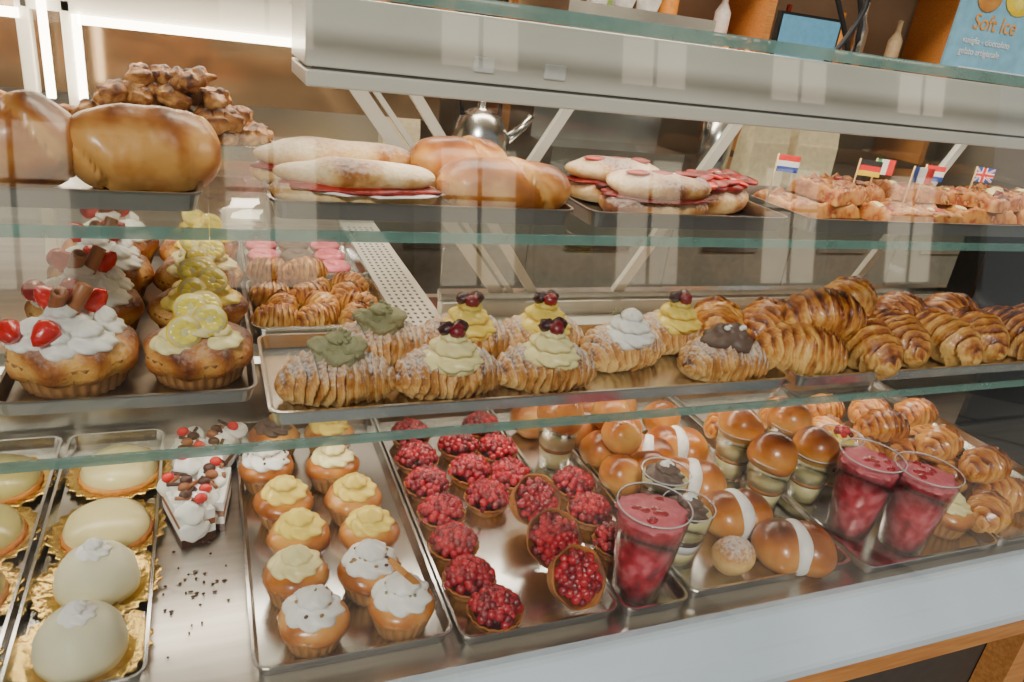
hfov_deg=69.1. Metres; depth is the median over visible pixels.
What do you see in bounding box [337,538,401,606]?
cupcake
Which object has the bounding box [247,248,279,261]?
doughnut
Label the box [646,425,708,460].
bun
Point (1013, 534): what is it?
metal tray
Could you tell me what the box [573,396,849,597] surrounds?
metal tray
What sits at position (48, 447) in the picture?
metal tray
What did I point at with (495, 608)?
tart
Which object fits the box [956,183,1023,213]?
pizza slice
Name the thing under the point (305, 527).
cupcake
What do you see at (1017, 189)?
pizza slice
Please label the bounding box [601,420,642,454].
bun
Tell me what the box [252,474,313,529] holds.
cupcake
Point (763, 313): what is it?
pastry
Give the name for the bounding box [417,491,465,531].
tart
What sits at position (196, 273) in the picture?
cake
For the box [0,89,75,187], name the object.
bread loaf
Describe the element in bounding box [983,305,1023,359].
pastry
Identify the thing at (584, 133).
espresso machine
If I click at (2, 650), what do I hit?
tart
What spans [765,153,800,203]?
flag
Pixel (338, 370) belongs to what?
pastry
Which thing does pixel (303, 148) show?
sandwich
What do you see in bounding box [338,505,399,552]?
cupcake
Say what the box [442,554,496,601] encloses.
tart
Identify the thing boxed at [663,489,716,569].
dessert cup
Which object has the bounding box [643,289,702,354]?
pastry
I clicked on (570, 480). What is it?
tart
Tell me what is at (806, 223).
metal tray
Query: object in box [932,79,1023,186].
wall
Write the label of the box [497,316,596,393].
pastry
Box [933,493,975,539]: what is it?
cupcake
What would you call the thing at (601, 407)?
bun
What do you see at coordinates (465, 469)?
tart
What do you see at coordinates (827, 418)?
pastry
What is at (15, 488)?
tart
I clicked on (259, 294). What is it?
pastry
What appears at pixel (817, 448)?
dessert cup
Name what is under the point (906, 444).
pastry
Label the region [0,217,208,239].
glass shelf
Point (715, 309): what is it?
pastry
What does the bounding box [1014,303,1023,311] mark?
pastry
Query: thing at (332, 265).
doughnut
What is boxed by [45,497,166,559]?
cake
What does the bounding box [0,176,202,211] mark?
metal tray
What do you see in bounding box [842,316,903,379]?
pastry
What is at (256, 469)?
cupcake
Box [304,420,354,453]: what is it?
cupcake
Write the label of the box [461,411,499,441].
tart
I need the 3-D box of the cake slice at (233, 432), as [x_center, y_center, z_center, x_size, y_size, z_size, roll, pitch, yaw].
[-0.387,0.146,0.946,0.087,0.059,0.105,3,24,-11]
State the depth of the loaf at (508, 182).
0.68 m
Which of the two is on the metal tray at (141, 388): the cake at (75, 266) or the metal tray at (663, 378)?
the cake at (75, 266)
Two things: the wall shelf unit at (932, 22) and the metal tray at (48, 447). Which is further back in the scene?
the wall shelf unit at (932, 22)
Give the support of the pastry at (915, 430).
on the metal tray at (1013, 534)
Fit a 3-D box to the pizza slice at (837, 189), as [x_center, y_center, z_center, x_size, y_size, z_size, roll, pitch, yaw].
[0.408,-0.191,0.927,0.127,0.027,0.071,-11,29,-37]
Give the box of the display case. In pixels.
[0,0,1023,681]
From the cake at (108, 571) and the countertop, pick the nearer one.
the cake at (108, 571)
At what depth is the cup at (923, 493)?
0.96 m
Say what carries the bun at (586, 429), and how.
on the metal tray at (702, 579)
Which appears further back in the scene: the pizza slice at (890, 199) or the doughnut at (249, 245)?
the doughnut at (249, 245)
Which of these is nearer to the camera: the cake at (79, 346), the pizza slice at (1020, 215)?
the cake at (79, 346)
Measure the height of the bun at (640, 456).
0.056 m
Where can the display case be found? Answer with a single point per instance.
(330, 69)
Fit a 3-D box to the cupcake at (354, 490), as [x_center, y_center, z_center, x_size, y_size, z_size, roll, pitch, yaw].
[-0.191,0.188,0.898,0.068,0.063,0.068,-13,31,-40]
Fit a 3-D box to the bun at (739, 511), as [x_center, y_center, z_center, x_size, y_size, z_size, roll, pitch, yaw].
[0.295,0.227,0.977,0.098,0.058,0.076,2,24,-14]
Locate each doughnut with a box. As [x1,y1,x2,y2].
[245,241,276,250]
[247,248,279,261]
[278,241,308,251]
[281,248,312,262]
[309,242,339,252]
[314,248,344,260]
[323,259,350,272]
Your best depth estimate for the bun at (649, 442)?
1.07 m
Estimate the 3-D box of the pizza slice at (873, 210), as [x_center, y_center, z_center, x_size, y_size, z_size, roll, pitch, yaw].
[0.488,-0.157,0.918,0.130,0.022,0.072,-1,24,-19]
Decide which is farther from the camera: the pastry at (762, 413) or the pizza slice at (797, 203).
the pastry at (762, 413)
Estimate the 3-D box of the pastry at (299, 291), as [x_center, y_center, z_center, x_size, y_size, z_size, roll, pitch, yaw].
[-0.254,-0.059,0.931,0.056,0.032,0.037,-13,31,-40]
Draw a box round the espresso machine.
[508,0,715,172]
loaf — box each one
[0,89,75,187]
[70,103,220,191]
[409,135,506,187]
[436,156,570,208]
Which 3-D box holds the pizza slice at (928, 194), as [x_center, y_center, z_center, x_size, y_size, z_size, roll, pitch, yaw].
[0.545,-0.198,0.988,0.129,0.024,0.070,3,23,-11]
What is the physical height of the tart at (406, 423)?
0.042 m
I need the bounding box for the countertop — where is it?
[374,135,1023,293]
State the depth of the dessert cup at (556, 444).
1.04 m
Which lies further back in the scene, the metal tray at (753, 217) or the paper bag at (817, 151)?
the paper bag at (817, 151)
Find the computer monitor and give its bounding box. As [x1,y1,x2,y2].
[768,10,840,61]
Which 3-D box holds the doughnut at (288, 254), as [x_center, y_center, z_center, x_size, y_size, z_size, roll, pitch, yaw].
[-0.311,-0.122,1.076,0.045,0.018,0.045,14,24,16]
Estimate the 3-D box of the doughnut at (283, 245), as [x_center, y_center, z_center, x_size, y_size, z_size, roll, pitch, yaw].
[-0.328,-0.142,1.118,0.045,0.018,0.045,18,25,23]
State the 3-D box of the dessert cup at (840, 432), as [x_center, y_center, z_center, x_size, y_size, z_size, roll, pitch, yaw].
[0.486,0.168,1.117,0.065,0.092,0.065,7,23,-1]
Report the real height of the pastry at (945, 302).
0.064 m
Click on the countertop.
(434, 266)
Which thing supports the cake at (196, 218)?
on the metal tray at (141, 388)
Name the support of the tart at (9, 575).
on the metal tray at (48, 447)
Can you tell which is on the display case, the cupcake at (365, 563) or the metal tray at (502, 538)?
the metal tray at (502, 538)
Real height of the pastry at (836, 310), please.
0.064 m
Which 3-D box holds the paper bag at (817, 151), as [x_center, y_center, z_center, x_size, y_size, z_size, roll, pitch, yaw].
[0.908,-0.603,2.250,0.143,0.262,0.080,0,24,-17]
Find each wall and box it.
[391,0,960,168]
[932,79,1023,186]
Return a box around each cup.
[537,403,583,471]
[612,482,693,606]
[640,457,691,497]
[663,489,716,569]
[713,410,764,482]
[744,431,797,511]
[766,405,812,439]
[785,426,840,506]
[820,423,865,485]
[826,438,907,540]
[878,451,965,556]
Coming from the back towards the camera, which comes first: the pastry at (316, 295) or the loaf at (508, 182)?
the pastry at (316, 295)
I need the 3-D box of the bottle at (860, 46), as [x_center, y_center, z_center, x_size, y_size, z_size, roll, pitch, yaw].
[1.372,-1.234,2.994,0.087,0.226,0.067,-2,25,-22]
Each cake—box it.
[0,281,139,398]
[7,599,154,681]
[21,244,144,330]
[29,537,162,618]
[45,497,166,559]
[46,216,153,297]
[62,209,158,262]
[64,444,172,499]
[143,290,252,390]
[147,256,248,328]
[153,237,243,291]
[159,208,238,260]
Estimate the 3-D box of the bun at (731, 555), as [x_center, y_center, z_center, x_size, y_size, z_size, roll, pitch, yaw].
[0.267,0.258,0.898,0.053,0.046,0.052,-2,25,-22]
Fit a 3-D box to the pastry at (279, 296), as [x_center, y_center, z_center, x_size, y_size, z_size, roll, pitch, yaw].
[-0.274,-0.043,0.887,0.038,0.033,0.056,0,24,-18]
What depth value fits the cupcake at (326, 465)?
0.94 m
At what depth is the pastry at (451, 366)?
0.73 m
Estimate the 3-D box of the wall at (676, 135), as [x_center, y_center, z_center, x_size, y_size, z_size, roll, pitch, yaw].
[-0.229,-1.150,2.613,5.000,2.800,0.100,-2,25,-22]
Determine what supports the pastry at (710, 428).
on the metal tray at (870, 555)
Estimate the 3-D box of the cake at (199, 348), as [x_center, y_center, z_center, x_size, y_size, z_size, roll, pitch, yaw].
[-0.304,-0.004,0.722,0.100,0.082,0.096,-2,25,-22]
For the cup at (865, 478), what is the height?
0.119 m
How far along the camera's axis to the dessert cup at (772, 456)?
1.00 m
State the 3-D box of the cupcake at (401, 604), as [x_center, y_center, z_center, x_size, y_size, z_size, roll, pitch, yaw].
[-0.110,0.255,0.745,0.068,0.079,0.068,2,24,-14]
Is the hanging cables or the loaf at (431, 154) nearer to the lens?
the loaf at (431, 154)
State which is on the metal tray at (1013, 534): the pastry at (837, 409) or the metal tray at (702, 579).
the pastry at (837, 409)
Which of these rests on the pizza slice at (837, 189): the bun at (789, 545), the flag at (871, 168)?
the flag at (871, 168)
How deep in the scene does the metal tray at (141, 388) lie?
0.69 m
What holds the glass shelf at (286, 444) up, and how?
attached to the display case
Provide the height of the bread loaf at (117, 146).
0.068 m
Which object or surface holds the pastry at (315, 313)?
on the metal tray at (374, 290)
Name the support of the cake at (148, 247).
on the metal tray at (141, 388)
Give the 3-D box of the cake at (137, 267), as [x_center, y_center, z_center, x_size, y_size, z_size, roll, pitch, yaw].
[-0.477,-0.096,0.862,0.110,0.098,0.104,-11,29,-37]
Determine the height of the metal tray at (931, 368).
0.016 m
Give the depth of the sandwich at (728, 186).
0.81 m
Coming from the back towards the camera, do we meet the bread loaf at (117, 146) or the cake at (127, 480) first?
the cake at (127, 480)
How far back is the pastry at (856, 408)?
1.31 m
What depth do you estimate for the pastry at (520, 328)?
0.85 m
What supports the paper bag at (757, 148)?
on the countertop
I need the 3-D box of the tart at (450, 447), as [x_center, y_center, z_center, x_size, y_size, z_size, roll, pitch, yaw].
[-0.077,0.148,1.061,0.061,0.041,0.060,-3,25,-23]
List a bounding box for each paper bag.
[378,117,419,150]
[729,125,790,185]
[781,129,839,185]
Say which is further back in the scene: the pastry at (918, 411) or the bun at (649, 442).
the pastry at (918, 411)
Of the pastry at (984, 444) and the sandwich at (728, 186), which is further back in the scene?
the pastry at (984, 444)
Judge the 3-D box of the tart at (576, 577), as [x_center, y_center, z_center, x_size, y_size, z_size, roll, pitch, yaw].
[0.067,0.253,0.793,0.064,0.064,0.064,15,24,16]
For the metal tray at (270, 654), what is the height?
0.016 m
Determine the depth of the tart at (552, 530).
0.84 m
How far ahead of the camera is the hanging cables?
1.13 m
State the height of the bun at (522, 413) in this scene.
0.055 m
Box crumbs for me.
[162,540,229,658]
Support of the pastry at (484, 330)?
on the metal tray at (663, 378)
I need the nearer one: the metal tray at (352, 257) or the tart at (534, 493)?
the tart at (534, 493)
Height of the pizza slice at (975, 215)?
0.023 m
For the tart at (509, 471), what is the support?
on the metal tray at (502, 538)
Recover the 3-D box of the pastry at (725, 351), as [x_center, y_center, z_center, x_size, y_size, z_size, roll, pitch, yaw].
[0.253,0.010,0.881,0.118,0.070,0.074,0,24,-17]
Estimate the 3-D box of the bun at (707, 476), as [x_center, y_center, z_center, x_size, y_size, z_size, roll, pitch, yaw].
[0.250,0.195,1.037,0.098,0.058,0.076,10,23,4]
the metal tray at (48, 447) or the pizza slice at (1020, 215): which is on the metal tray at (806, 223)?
the pizza slice at (1020, 215)
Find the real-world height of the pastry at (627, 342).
0.074 m
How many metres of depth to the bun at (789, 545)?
0.90 m
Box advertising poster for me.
[940,0,1023,75]
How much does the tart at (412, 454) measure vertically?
0.042 m
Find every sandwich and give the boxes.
[249,136,410,184]
[268,157,444,204]
[565,155,658,202]
[598,169,717,214]
[674,169,758,214]
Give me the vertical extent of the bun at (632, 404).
0.056 m
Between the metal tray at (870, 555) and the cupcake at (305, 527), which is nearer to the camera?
the cupcake at (305, 527)
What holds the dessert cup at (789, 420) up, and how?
on the metal tray at (870, 555)
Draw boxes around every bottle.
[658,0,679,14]
[713,0,730,32]
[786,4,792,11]
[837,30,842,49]
[849,4,870,65]
[880,20,903,70]
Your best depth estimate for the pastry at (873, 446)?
1.16 m
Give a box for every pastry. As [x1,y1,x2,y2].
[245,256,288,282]
[247,281,290,307]
[250,302,297,328]
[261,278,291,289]
[267,289,298,310]
[274,327,396,407]
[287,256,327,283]
[290,281,329,307]
[296,301,338,325]
[303,290,339,314]
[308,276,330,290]
[330,271,368,291]
[330,280,362,300]
[336,300,428,367]
[338,300,370,324]
[339,289,378,310]
[394,319,501,400]
[419,291,511,359]
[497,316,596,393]
[503,289,583,346]
[579,308,663,372]
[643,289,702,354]
[677,322,769,381]
[694,295,744,336]
[703,412,720,438]
[742,296,785,340]
[756,321,847,375]
[757,395,787,430]
[779,287,866,339]
[806,393,844,418]
[813,414,843,430]
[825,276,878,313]
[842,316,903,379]
[847,398,890,423]
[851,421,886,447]
[854,436,883,452]
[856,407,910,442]
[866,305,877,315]
[871,307,930,368]
[876,291,928,315]
[883,435,930,463]
[894,397,937,426]
[909,424,933,435]
[915,309,983,365]
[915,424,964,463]
[923,292,978,313]
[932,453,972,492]
[949,306,1009,362]
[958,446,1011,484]
[966,490,1013,533]
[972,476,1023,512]
[977,444,1011,461]
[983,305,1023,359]
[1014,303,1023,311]
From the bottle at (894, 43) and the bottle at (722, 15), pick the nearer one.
the bottle at (722, 15)
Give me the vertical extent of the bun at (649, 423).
0.057 m
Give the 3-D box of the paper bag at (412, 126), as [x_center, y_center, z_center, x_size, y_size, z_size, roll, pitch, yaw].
[-0.280,-0.539,1.831,0.100,0.183,0.056,-8,27,-32]
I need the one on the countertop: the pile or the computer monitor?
the computer monitor
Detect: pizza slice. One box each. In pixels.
[753,187,859,218]
[786,172,884,206]
[857,200,964,222]
[872,179,977,207]
[885,197,919,204]
[919,203,1016,224]
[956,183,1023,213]
[1010,187,1023,192]
[1013,209,1023,224]
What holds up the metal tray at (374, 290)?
on the display case
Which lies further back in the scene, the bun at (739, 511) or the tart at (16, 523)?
the bun at (739, 511)
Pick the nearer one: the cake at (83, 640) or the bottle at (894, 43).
the cake at (83, 640)
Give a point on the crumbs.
(203, 541)
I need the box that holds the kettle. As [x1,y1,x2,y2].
[448,100,533,156]
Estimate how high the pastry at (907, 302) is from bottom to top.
0.063 m
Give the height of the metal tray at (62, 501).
0.016 m
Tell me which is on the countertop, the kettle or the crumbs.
the kettle
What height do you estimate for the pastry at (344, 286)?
0.033 m
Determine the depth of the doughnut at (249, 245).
1.09 m
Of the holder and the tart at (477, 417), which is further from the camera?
the holder
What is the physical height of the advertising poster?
0.154 m
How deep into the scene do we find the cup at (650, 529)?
0.81 m
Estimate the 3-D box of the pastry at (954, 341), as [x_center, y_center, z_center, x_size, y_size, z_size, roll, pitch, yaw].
[0.603,-0.007,1.039,0.074,0.062,0.123,1,24,-16]
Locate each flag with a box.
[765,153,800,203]
[851,158,882,188]
[869,158,895,184]
[901,166,935,207]
[913,164,946,204]
[968,166,995,190]
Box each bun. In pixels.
[510,406,539,438]
[575,410,600,447]
[579,430,613,468]
[581,402,594,410]
[591,400,629,428]
[599,453,641,496]
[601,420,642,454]
[625,399,636,410]
[629,434,675,457]
[630,410,641,430]
[632,450,665,473]
[642,400,680,430]
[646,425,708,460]
[669,456,726,500]
[701,488,773,538]
[710,535,755,575]
[751,518,837,577]
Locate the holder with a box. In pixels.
[695,47,751,170]
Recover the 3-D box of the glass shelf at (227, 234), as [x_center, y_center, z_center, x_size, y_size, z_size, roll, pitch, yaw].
[0.708,-0.161,1.042,2.100,0.009,0.214,-2,25,-22]
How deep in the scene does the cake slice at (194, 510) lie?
0.84 m
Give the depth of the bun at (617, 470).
1.00 m
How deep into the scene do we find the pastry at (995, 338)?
1.03 m
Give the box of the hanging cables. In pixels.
[824,0,870,64]
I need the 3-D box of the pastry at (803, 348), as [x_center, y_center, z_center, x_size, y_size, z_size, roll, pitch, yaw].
[0.360,0.008,0.926,0.123,0.063,0.074,5,23,-6]
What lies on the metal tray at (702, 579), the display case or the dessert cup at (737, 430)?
the dessert cup at (737, 430)
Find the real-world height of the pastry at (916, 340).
0.064 m
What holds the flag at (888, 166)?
on the pizza slice at (837, 189)
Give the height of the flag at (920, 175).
0.058 m
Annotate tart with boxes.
[0,453,56,506]
[0,502,42,563]
[0,558,25,615]
[0,647,4,666]
[391,417,430,447]
[394,440,438,474]
[403,464,450,502]
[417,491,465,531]
[428,521,479,564]
[437,434,478,460]
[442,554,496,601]
[448,452,491,488]
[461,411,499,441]
[463,478,509,517]
[466,583,523,633]
[476,433,517,464]
[488,457,529,493]
[509,474,560,524]
[526,508,582,568]
[547,544,606,610]
[552,465,595,500]
[566,491,612,530]
[592,520,616,561]
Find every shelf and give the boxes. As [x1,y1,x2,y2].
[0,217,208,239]
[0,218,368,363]
[0,379,1023,473]
[210,228,1023,250]
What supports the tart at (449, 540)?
on the metal tray at (502, 538)
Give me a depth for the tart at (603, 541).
0.89 m
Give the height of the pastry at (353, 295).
0.033 m
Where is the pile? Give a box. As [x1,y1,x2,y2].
[59,62,273,146]
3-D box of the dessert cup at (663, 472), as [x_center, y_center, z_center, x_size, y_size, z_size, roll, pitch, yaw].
[0.193,0.195,0.962,0.065,0.093,0.065,-15,32,-42]
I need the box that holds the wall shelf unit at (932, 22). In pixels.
[487,0,959,164]
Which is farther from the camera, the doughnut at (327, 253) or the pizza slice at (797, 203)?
the doughnut at (327, 253)
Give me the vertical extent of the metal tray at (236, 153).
0.016 m
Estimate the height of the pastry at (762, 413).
0.051 m
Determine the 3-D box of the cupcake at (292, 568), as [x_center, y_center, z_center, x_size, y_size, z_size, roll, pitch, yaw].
[-0.223,0.239,0.768,0.068,0.063,0.068,14,24,14]
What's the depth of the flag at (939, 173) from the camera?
0.94 m
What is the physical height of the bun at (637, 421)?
0.055 m
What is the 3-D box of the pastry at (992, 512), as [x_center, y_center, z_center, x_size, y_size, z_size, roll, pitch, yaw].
[0.678,0.241,1.060,0.062,0.050,0.088,21,27,29]
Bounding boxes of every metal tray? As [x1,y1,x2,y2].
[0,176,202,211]
[0,246,256,415]
[0,429,164,681]
[0,436,62,649]
[220,139,273,161]
[236,419,451,675]
[239,241,367,279]
[246,279,385,336]
[257,324,788,424]
[262,178,573,224]
[374,410,616,644]
[490,408,687,616]
[566,196,787,230]
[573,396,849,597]
[673,387,997,573]
[744,185,1023,236]
[782,381,1023,546]
[785,355,1023,385]
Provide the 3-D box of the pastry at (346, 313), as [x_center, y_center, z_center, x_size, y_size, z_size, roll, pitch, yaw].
[-0.184,-0.031,0.887,0.041,0.033,0.057,11,23,8]
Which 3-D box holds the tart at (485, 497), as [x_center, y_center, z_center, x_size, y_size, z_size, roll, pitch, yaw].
[-0.032,0.199,0.954,0.060,0.042,0.061,-11,29,-37]
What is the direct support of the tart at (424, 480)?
on the metal tray at (502, 538)
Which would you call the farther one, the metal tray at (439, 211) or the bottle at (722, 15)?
the bottle at (722, 15)
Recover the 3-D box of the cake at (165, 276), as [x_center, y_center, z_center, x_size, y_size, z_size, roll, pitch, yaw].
[-0.380,-0.092,0.904,0.100,0.082,0.096,-15,32,-42]
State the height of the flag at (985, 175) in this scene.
0.058 m
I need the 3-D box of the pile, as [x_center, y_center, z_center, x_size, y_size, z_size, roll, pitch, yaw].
[-0.377,-0.252,0.796,0.236,0.087,0.148,-4,26,-25]
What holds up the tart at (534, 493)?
on the metal tray at (502, 538)
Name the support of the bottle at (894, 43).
on the wall shelf unit at (932, 22)
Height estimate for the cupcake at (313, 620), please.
0.066 m
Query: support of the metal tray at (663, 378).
on the display case
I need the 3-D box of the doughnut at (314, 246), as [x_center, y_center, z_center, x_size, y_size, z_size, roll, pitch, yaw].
[-0.286,-0.144,1.135,0.045,0.018,0.045,-6,27,-29]
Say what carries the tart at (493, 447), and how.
on the metal tray at (502, 538)
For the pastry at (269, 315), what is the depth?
0.84 m
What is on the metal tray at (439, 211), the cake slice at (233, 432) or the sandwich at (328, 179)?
the sandwich at (328, 179)
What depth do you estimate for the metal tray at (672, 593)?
0.94 m
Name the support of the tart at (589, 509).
on the metal tray at (672, 593)
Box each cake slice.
[156,456,231,547]
[171,419,247,479]
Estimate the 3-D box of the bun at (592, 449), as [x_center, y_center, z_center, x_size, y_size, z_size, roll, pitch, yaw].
[0.129,0.156,1.079,0.060,0.057,0.062,27,30,38]
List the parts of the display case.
light frame, wing panel, vented rail, panel, glass, sill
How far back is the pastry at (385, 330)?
0.78 m
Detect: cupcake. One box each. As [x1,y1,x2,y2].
[238,440,294,495]
[247,414,299,455]
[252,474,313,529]
[261,544,329,609]
[266,507,330,557]
[277,584,349,658]
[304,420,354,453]
[305,445,359,493]
[323,472,381,526]
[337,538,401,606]
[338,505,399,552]
[367,557,435,641]
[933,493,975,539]
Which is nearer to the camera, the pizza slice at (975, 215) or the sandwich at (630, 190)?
the sandwich at (630, 190)
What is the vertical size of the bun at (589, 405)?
0.057 m

